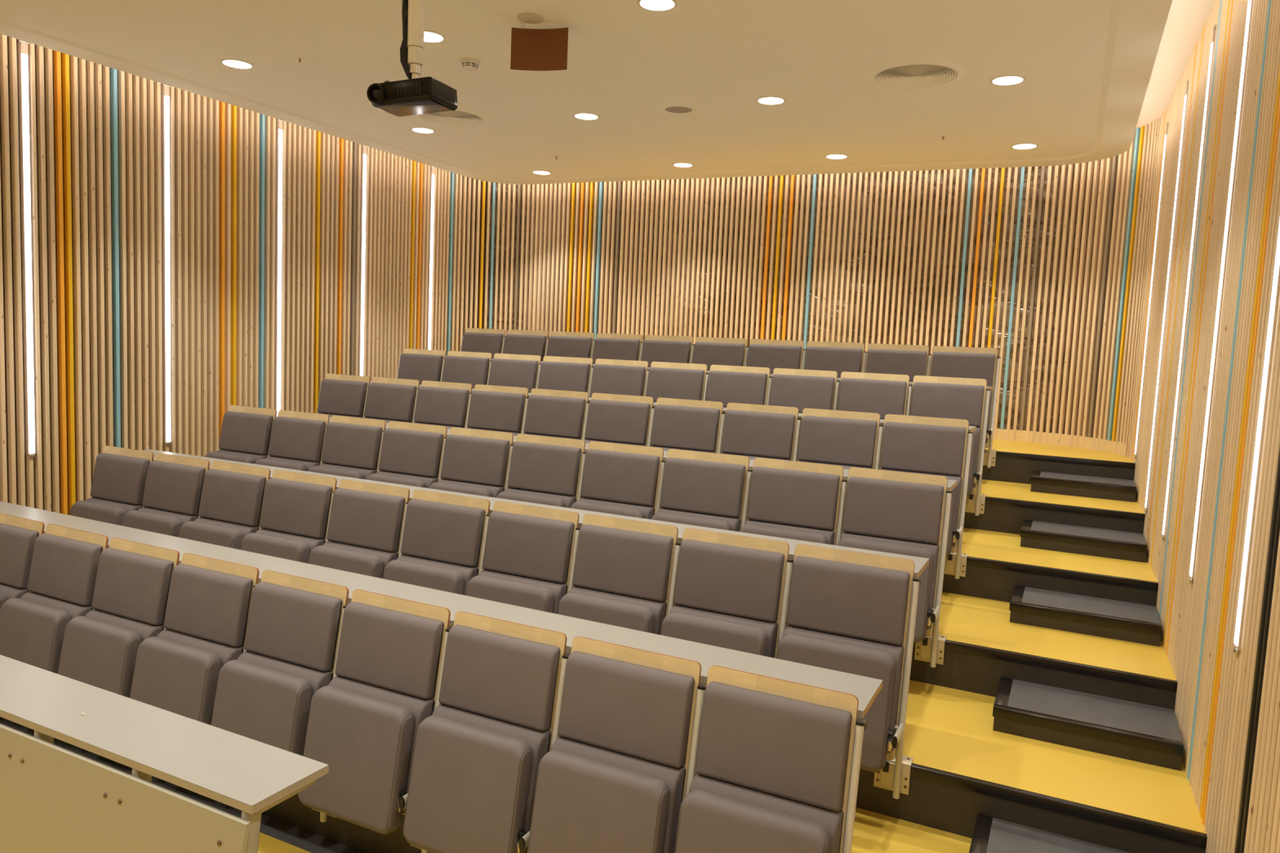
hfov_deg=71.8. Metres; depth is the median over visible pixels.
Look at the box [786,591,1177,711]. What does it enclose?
tier
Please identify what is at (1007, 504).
tier
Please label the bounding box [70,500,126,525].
seat cushion
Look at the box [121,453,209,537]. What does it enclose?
seat
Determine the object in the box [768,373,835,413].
cushion
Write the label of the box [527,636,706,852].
seat
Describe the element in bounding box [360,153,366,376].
diffuser
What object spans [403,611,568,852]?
seat
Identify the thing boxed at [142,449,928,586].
desk
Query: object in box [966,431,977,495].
seat cushion
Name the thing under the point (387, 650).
cushion
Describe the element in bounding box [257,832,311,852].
tier
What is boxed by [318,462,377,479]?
cushion
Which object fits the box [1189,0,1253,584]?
wall lamp
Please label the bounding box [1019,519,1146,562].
step
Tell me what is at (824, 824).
cushion
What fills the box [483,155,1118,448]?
wall
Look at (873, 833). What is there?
tier
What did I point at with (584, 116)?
diffuser
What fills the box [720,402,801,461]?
seat
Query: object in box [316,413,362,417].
cushion
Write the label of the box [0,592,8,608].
seat cushion
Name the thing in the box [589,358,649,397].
seat
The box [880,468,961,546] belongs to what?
cushion
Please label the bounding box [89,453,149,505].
cushion
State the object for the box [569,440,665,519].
seat
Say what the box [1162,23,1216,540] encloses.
wall lamp
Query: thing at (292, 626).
cushion
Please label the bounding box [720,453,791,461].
cushion
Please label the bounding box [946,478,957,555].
seat cushion
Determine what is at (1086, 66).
ceiling
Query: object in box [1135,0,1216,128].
ceiling
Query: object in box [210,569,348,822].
seat
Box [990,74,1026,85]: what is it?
recessed light
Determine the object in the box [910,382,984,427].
cushion
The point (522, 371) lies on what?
seat
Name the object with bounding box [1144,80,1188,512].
wall lamp
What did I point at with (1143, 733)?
step
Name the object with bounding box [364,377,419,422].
seat
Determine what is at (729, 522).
cushion
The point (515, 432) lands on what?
cushion
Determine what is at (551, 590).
cushion
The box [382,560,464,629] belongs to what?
seat cushion
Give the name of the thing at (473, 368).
seat
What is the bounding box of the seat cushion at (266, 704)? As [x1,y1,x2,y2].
[211,659,312,755]
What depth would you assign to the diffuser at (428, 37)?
5.27 m
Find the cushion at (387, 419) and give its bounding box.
[364,417,411,422]
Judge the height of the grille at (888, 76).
0.008 m
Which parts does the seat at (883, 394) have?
support post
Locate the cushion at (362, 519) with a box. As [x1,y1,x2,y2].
[326,488,404,551]
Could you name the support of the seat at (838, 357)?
attached to the tier at (1015, 461)
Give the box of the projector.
[366,0,457,116]
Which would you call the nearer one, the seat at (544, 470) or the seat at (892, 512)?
the seat at (892, 512)
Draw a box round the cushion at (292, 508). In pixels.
[259,478,332,538]
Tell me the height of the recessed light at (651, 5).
0.006 m
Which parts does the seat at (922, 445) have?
pivot arm, support post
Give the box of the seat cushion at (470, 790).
[403,715,533,852]
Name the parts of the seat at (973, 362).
support post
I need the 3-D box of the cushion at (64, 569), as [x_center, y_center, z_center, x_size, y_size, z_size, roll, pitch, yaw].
[-3.009,0.747,4.625,0.494,0.305,0.105,5,6,26]
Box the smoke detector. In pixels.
[459,57,480,71]
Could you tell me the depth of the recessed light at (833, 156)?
7.96 m
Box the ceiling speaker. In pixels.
[662,104,695,114]
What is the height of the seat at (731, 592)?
0.985 m
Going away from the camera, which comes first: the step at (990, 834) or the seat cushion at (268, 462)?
the step at (990, 834)
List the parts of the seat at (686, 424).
support post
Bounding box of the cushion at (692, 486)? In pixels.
[659,457,745,517]
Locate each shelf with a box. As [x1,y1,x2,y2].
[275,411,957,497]
[369,380,976,437]
[445,355,992,390]
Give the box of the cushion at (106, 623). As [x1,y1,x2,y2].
[84,608,164,640]
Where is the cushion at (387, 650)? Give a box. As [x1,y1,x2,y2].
[335,601,444,699]
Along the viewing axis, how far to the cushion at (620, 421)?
6.57 m
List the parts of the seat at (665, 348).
support post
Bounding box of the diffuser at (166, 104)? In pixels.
[164,95,170,441]
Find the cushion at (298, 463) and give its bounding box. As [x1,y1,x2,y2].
[265,456,319,470]
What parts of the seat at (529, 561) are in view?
support post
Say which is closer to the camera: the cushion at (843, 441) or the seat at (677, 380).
the cushion at (843, 441)
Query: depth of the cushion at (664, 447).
6.30 m
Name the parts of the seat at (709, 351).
support post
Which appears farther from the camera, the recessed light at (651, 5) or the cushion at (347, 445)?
the cushion at (347, 445)
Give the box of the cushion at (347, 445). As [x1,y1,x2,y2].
[321,422,382,469]
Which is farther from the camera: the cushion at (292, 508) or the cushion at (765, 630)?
the cushion at (292, 508)
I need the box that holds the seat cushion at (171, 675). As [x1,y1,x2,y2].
[129,636,222,724]
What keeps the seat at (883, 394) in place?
attached to the tier at (1007, 504)
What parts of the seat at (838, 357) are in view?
support post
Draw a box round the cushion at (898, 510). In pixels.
[843,476,943,544]
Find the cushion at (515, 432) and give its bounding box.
[466,427,519,435]
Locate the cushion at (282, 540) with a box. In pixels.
[255,528,325,551]
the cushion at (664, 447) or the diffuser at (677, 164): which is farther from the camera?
the diffuser at (677, 164)
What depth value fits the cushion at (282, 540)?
5.16 m
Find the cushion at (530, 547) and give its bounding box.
[482,511,573,583]
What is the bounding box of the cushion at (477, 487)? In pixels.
[437,479,504,497]
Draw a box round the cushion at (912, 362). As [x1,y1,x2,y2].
[865,348,926,382]
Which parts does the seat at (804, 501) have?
support post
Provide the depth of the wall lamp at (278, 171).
7.87 m
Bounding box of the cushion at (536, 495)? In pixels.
[505,488,576,507]
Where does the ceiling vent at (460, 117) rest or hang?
in the ceiling at (1086, 66)
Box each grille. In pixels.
[396,81,421,96]
[419,110,481,124]
[435,83,454,103]
[665,106,692,113]
[875,64,956,88]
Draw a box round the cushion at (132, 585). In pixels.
[91,547,173,625]
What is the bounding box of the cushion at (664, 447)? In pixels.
[650,445,715,453]
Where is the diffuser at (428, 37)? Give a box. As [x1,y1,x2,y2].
[424,31,443,41]
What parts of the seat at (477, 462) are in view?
support post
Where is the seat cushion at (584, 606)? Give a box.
[557,592,654,655]
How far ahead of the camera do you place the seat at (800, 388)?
6.98 m
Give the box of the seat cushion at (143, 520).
[121,510,182,537]
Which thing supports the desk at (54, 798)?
on the tier at (267, 844)
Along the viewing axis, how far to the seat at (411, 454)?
6.13 m
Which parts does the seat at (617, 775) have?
support post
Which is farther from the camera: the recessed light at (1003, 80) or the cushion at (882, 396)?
the cushion at (882, 396)
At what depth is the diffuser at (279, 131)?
7.87 m
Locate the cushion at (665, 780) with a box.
[550,736,685,852]
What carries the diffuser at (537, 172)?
attached to the recessed light at (540, 172)
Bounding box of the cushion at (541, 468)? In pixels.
[507,441,581,496]
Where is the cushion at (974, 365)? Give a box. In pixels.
[930,351,995,386]
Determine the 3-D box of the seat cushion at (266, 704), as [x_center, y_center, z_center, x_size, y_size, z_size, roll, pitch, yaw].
[-1.629,1.280,3.776,0.484,0.477,0.154,5,6,26]
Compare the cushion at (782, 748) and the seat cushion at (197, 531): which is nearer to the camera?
the cushion at (782, 748)
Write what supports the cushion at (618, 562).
on the seat at (625, 571)
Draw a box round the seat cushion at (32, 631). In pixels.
[0,597,71,673]
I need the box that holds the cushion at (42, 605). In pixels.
[20,591,93,618]
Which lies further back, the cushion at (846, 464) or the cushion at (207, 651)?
the cushion at (846, 464)
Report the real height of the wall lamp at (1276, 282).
2.800 m
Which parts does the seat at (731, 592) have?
support post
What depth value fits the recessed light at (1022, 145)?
7.28 m
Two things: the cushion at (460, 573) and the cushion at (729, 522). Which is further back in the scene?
the cushion at (729, 522)
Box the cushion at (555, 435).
[523,433,581,439]
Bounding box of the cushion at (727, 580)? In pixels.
[673,538,784,622]
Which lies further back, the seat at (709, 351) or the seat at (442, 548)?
the seat at (709, 351)
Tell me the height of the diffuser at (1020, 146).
0.001 m
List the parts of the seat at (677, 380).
support post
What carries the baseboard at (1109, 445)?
attached to the wall at (1014, 261)
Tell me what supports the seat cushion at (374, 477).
on the seat at (411, 454)
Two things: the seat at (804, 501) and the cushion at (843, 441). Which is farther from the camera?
the cushion at (843, 441)
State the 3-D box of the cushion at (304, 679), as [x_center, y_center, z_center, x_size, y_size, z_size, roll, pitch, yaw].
[-1.585,1.250,3.860,0.504,0.436,0.160,5,6,26]
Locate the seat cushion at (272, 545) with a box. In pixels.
[240,533,310,563]
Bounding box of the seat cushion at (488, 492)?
[428,482,493,515]
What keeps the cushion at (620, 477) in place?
on the seat at (618, 479)
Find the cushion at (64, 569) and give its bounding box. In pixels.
[26,533,102,606]
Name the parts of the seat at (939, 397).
support post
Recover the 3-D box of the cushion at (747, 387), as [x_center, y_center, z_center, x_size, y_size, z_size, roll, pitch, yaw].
[0.786,-0.294,7.254,0.494,0.305,0.105,5,6,26]
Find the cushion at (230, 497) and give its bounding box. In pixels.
[198,468,266,526]
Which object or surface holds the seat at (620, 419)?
attached to the tier at (997, 562)
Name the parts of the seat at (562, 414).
support post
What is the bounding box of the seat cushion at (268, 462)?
[254,458,308,471]
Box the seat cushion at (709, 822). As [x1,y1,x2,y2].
[675,789,831,852]
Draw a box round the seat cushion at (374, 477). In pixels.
[365,473,426,488]
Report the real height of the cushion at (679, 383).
0.305 m
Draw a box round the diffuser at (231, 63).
[222,60,251,67]
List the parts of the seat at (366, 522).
support post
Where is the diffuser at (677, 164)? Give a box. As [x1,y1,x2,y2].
[674,163,692,166]
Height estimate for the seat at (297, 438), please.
0.985 m
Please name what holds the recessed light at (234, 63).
in the ceiling at (1086, 66)
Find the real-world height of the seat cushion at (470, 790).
0.477 m
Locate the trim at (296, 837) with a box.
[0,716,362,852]
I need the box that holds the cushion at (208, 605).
[163,564,253,647]
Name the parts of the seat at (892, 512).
hinge knob, pivot arm, support post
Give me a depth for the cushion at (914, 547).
4.61 m
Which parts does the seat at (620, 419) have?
support post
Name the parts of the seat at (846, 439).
support post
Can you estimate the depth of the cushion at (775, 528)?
4.87 m
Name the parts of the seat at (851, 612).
hinge knob, pivot arm, support post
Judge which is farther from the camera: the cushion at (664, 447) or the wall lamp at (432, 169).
the wall lamp at (432, 169)
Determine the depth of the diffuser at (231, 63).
5.98 m
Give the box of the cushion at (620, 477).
[580,448,659,506]
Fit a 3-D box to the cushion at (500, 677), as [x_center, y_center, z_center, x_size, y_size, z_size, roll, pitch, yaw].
[-0.548,0.967,3.416,0.494,0.305,0.105,5,6,26]
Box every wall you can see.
[0,33,487,515]
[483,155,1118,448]
[1091,0,1279,852]
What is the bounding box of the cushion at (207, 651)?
[156,628,244,666]
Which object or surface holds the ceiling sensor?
attached to the ceiling at (1086, 66)
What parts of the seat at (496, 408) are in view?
support post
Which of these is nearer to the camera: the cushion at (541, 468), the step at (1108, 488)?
the cushion at (541, 468)
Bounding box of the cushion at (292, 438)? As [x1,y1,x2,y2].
[267,416,325,462]
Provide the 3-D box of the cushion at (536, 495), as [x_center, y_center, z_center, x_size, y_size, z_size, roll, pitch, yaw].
[-0.671,0.641,5.658,0.504,0.436,0.160,5,6,26]
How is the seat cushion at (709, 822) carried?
on the seat at (778, 762)
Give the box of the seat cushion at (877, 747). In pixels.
[776,634,896,772]
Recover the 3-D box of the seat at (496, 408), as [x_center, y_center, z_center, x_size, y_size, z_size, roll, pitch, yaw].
[-1.181,0.175,7.017,0.580,0.985,0.331,5,6,26]
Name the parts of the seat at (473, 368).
support post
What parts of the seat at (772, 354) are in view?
support post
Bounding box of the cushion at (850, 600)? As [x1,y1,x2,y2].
[786,555,910,645]
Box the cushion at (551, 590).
[478,569,567,613]
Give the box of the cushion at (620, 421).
[584,399,650,444]
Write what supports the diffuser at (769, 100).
attached to the recessed light at (770, 100)
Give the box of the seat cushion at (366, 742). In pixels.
[297,685,414,834]
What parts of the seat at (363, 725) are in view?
hinge knob, pivot arm, support post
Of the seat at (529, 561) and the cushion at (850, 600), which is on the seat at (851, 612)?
the cushion at (850, 600)
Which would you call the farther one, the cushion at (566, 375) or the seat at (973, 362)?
the cushion at (566, 375)
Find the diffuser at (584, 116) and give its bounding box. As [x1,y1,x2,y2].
[575,113,597,119]
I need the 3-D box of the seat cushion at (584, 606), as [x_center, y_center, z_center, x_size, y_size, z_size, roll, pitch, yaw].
[-0.185,1.064,4.190,0.484,0.477,0.154,5,6,26]
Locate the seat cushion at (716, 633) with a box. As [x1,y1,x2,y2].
[660,612,768,685]
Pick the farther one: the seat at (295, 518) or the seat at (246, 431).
the seat at (246, 431)
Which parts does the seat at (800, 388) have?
support post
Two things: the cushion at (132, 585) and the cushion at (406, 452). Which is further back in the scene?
the cushion at (406, 452)
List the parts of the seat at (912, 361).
support post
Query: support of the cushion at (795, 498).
on the seat at (804, 501)
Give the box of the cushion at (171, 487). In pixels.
[142,460,204,515]
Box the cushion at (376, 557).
[322,541,398,578]
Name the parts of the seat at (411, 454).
support post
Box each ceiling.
[0,0,1172,184]
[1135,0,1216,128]
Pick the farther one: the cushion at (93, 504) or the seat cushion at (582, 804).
the cushion at (93, 504)
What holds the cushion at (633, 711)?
on the seat at (617, 775)
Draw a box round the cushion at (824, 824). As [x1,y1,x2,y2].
[688,773,843,852]
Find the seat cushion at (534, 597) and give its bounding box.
[466,575,554,613]
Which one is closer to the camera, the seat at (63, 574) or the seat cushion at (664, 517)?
the seat at (63, 574)
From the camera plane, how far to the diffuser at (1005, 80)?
5.60 m
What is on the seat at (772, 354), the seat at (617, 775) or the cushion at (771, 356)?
the cushion at (771, 356)
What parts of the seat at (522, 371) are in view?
support post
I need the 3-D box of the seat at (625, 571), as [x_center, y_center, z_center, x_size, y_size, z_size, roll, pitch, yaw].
[-0.114,0.961,4.246,0.580,0.985,0.331,5,6,26]
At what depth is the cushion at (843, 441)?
5.84 m
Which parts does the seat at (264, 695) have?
support post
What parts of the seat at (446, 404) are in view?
support post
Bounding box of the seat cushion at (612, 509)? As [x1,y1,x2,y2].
[569,501,644,518]
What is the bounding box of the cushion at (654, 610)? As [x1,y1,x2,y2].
[568,586,666,635]
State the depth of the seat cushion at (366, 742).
3.48 m
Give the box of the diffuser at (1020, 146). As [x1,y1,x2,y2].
[1013,144,1035,148]
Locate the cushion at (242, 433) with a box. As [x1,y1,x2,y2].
[218,411,272,455]
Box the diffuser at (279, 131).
[276,128,282,411]
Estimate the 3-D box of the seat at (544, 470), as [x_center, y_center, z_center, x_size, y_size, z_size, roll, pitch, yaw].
[-0.645,0.569,5.630,0.580,0.985,0.331,5,6,26]
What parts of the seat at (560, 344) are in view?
support post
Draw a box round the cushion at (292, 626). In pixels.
[244,582,342,671]
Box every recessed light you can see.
[219,58,253,69]
[410,126,435,133]
[424,29,445,42]
[531,170,551,174]
[573,112,599,119]
[636,0,677,11]
[671,162,693,167]
[755,95,786,104]
[824,153,848,159]
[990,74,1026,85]
[1010,142,1038,149]
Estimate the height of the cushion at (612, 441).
0.436 m
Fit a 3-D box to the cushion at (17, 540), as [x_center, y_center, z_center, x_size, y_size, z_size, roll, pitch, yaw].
[-3.501,0.704,4.866,0.494,0.305,0.105,5,6,26]
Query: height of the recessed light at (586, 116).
0.006 m
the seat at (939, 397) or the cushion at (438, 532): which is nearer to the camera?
the cushion at (438, 532)
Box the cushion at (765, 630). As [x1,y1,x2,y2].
[669,604,777,657]
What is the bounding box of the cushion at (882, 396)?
[837,377,906,419]
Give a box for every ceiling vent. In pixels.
[415,107,488,126]
[866,59,965,89]
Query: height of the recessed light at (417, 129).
0.006 m
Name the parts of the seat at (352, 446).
support post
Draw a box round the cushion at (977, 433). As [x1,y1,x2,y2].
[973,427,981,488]
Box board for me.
[510,23,568,71]
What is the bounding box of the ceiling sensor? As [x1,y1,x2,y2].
[516,12,544,23]
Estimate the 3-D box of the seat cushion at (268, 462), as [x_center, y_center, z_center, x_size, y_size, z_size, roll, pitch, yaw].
[-2.683,0.496,6.541,0.484,0.477,0.154,5,6,26]
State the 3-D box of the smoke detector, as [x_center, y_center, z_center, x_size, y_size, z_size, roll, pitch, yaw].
[-1.094,-2.318,5.689,0.132,0.068,0.132,5,6,26]
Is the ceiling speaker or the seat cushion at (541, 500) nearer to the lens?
the seat cushion at (541, 500)
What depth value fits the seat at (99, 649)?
4.29 m
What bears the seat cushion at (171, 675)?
on the seat at (176, 670)
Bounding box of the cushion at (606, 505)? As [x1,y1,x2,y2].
[577,497,654,519]
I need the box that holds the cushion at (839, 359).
[804,346,862,377]
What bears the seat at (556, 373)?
attached to the tier at (1007, 504)
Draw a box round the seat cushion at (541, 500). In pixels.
[496,491,565,507]
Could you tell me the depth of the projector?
3.86 m
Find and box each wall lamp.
[17,39,35,458]
[160,83,170,446]
[274,119,283,411]
[357,144,367,376]
[426,165,435,349]
[1134,121,1168,458]
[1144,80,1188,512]
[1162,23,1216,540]
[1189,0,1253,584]
[1233,220,1279,656]
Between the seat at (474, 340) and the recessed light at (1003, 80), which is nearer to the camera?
the recessed light at (1003, 80)
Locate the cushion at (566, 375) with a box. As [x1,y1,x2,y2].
[537,360,590,391]
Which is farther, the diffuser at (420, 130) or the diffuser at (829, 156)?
the diffuser at (829, 156)
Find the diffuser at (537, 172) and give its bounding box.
[533,171,550,174]
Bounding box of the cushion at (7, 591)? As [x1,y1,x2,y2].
[0,583,29,599]
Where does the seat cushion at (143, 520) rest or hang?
on the seat at (173, 487)
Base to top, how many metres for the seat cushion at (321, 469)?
0.477 m
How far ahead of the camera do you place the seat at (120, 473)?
5.94 m
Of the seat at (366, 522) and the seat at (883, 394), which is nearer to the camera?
the seat at (366, 522)
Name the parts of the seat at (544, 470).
support post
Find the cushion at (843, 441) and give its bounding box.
[797,415,876,467]
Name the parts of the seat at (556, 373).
support post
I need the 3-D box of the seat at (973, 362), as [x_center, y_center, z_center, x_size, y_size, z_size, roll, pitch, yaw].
[2.680,-0.170,7.367,0.580,0.985,0.331,5,6,26]
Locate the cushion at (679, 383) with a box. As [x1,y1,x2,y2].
[645,367,704,402]
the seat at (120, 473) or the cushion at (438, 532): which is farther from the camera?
the seat at (120, 473)
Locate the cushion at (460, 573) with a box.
[396,554,478,595]
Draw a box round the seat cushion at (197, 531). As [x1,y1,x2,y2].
[178,520,243,549]
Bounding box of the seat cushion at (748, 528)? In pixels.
[739,524,827,618]
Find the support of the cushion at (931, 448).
on the seat at (922, 445)
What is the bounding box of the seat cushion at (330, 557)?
[308,546,383,604]
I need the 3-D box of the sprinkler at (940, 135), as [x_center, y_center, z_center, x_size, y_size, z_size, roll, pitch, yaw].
[2.424,-2.306,7.073,0.076,0.036,0.076,5,6,26]
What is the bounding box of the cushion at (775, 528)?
[743,520,835,545]
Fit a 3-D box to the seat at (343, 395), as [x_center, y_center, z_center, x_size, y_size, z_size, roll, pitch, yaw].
[-2.708,0.039,7.768,0.695,0.985,0.331,5,6,26]
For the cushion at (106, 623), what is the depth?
4.27 m
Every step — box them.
[968,813,1129,852]
[992,676,1183,770]
[1008,585,1161,646]
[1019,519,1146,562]
[1030,471,1136,502]
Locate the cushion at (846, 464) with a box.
[797,460,872,469]
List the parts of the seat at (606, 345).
support post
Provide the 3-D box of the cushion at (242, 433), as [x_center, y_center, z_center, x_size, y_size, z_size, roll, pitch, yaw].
[-3.079,0.051,6.906,0.494,0.305,0.105,5,6,26]
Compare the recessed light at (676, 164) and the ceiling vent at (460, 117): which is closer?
the ceiling vent at (460, 117)
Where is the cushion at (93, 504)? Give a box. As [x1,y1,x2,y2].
[85,497,142,512]
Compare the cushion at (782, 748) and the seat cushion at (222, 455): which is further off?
the seat cushion at (222, 455)
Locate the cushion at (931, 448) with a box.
[880,422,965,476]
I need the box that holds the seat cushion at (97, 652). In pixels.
[57,616,142,697]
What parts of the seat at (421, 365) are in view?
support post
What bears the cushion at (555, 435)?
on the seat at (562, 414)
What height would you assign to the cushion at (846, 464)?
0.436 m
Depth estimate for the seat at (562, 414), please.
6.81 m
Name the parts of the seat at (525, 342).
support post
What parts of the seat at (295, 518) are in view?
support post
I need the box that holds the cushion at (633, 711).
[557,651,694,768]
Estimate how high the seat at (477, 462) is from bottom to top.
0.985 m
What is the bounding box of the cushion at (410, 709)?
[328,675,435,813]
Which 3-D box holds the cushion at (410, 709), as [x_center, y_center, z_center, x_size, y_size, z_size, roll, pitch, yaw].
[-1.093,1.294,3.618,0.504,0.436,0.160,5,6,26]
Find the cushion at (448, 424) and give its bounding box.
[414,422,464,428]
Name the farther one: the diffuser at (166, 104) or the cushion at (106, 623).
the diffuser at (166, 104)
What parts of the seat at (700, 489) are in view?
support post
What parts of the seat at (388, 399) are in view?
support post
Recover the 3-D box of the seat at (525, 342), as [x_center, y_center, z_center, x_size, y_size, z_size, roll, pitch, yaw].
[-1.257,-0.521,9.301,0.580,0.985,0.331,5,6,26]
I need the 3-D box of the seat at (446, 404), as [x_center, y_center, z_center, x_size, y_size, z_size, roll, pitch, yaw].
[-1.673,0.132,7.259,0.580,0.985,0.331,5,6,26]
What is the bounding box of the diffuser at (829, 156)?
[826,155,846,158]
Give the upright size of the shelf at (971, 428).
0.052 m
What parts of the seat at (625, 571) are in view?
support post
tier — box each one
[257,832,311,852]
[262,771,972,852]
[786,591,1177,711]
[856,680,1207,852]
[942,528,1158,605]
[963,479,1145,534]
[982,439,1135,484]
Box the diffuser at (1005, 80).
[992,76,1022,84]
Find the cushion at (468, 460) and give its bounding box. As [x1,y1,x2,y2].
[440,434,509,486]
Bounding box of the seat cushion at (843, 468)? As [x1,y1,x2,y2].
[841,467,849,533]
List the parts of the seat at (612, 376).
support post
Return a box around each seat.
[0,513,44,608]
[0,524,108,673]
[57,537,179,697]
[69,445,154,525]
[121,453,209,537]
[129,552,259,724]
[177,461,271,549]
[204,404,276,463]
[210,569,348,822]
[240,469,337,563]
[254,409,329,471]
[297,589,450,852]
[307,415,386,479]
[307,479,409,604]
[316,373,370,417]
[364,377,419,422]
[365,421,447,488]
[382,489,490,629]
[396,348,445,384]
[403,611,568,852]
[413,380,472,429]
[428,426,513,515]
[441,351,492,388]
[460,328,505,358]
[465,501,580,613]
[466,384,528,435]
[488,353,541,392]
[496,433,586,507]
[502,329,548,361]
[523,388,589,439]
[524,355,593,433]
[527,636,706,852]
[546,331,594,358]
[557,514,680,655]
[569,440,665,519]
[581,392,654,497]
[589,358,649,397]
[592,333,643,364]
[640,334,694,367]
[645,361,708,445]
[650,397,725,508]
[651,448,752,543]
[660,528,793,685]
[675,665,864,852]
[692,337,748,370]
[705,364,772,453]
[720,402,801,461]
[739,457,847,618]
[746,338,806,404]
[768,368,839,460]
[776,544,919,799]
[796,408,883,533]
[804,341,866,409]
[836,371,912,466]
[837,466,951,667]
[865,343,931,413]
[879,413,973,578]
[909,375,990,515]
[929,346,1000,467]
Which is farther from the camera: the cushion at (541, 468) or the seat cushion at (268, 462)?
the seat cushion at (268, 462)
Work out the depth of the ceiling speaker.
6.62 m
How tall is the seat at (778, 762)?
0.985 m
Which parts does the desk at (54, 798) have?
panel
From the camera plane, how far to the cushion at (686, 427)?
6.33 m
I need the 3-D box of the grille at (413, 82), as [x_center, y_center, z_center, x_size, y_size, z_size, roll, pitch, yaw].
[-0.991,-1.449,3.799,0.111,0.052,0.006,0,7,16]
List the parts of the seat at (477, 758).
hinge knob, pivot arm, support post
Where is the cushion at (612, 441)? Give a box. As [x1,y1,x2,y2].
[583,439,645,446]
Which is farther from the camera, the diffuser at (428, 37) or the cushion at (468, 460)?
the cushion at (468, 460)
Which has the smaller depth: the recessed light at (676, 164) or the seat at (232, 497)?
the seat at (232, 497)
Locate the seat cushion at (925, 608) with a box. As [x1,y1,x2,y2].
[837,537,933,642]
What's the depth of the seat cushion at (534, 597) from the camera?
4.40 m
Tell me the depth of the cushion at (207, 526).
5.40 m
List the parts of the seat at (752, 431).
support post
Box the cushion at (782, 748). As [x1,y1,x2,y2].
[695,681,852,812]
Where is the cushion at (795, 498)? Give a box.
[746,466,839,530]
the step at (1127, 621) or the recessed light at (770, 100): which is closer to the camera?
the step at (1127, 621)
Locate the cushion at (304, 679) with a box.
[237,650,333,699]
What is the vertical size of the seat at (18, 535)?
0.985 m
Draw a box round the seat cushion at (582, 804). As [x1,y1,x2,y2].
[527,750,670,852]
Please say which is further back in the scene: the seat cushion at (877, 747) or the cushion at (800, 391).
the cushion at (800, 391)
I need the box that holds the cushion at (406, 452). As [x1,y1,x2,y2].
[378,427,443,477]
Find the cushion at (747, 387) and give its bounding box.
[705,370,767,407]
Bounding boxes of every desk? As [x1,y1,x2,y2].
[0,501,883,730]
[0,654,328,852]
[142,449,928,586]
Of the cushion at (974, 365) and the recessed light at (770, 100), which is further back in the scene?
the cushion at (974, 365)
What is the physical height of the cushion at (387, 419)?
0.436 m
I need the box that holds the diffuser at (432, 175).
[427,173,434,349]
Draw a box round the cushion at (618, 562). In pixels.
[573,524,673,601]
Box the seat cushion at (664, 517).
[651,512,732,543]
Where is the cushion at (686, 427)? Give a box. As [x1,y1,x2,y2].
[650,404,719,452]
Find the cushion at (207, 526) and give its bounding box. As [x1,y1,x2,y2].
[194,517,259,537]
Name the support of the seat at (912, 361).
attached to the tier at (1015, 461)
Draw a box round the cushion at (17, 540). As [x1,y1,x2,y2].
[0,523,39,588]
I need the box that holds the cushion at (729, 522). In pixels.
[657,508,740,532]
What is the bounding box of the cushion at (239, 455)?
[216,449,267,462]
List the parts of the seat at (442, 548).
support post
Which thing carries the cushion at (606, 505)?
on the seat at (618, 479)
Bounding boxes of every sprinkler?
[293,55,306,63]
[938,134,948,140]
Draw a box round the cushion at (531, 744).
[431,703,551,852]
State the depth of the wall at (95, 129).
7.10 m
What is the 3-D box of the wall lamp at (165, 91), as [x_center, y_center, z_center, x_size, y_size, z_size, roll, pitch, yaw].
[-3.713,-1.238,6.931,0.046,2.800,0.060,5,6,26]
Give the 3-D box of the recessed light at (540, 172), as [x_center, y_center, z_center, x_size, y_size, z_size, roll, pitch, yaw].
[-1.039,-2.683,9.352,0.212,0.006,0.212,5,6,26]
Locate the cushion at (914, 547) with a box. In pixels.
[840,532,938,630]
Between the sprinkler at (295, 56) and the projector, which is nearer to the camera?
the projector
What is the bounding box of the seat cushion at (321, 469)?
[308,466,364,479]
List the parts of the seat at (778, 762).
support post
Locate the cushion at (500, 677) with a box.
[438,624,559,731]
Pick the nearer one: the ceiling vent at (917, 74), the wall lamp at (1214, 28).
the wall lamp at (1214, 28)
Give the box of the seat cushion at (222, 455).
[204,451,255,463]
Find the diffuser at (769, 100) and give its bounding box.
[758,97,783,103]
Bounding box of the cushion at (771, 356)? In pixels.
[746,343,801,374]
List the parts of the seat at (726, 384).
support post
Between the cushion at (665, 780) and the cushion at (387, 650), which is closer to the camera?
the cushion at (665, 780)
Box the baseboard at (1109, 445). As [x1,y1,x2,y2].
[992,428,1124,456]
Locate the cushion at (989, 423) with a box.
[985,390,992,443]
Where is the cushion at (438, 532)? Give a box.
[400,498,484,567]
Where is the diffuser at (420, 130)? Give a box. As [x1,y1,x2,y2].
[412,128,433,133]
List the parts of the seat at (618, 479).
support post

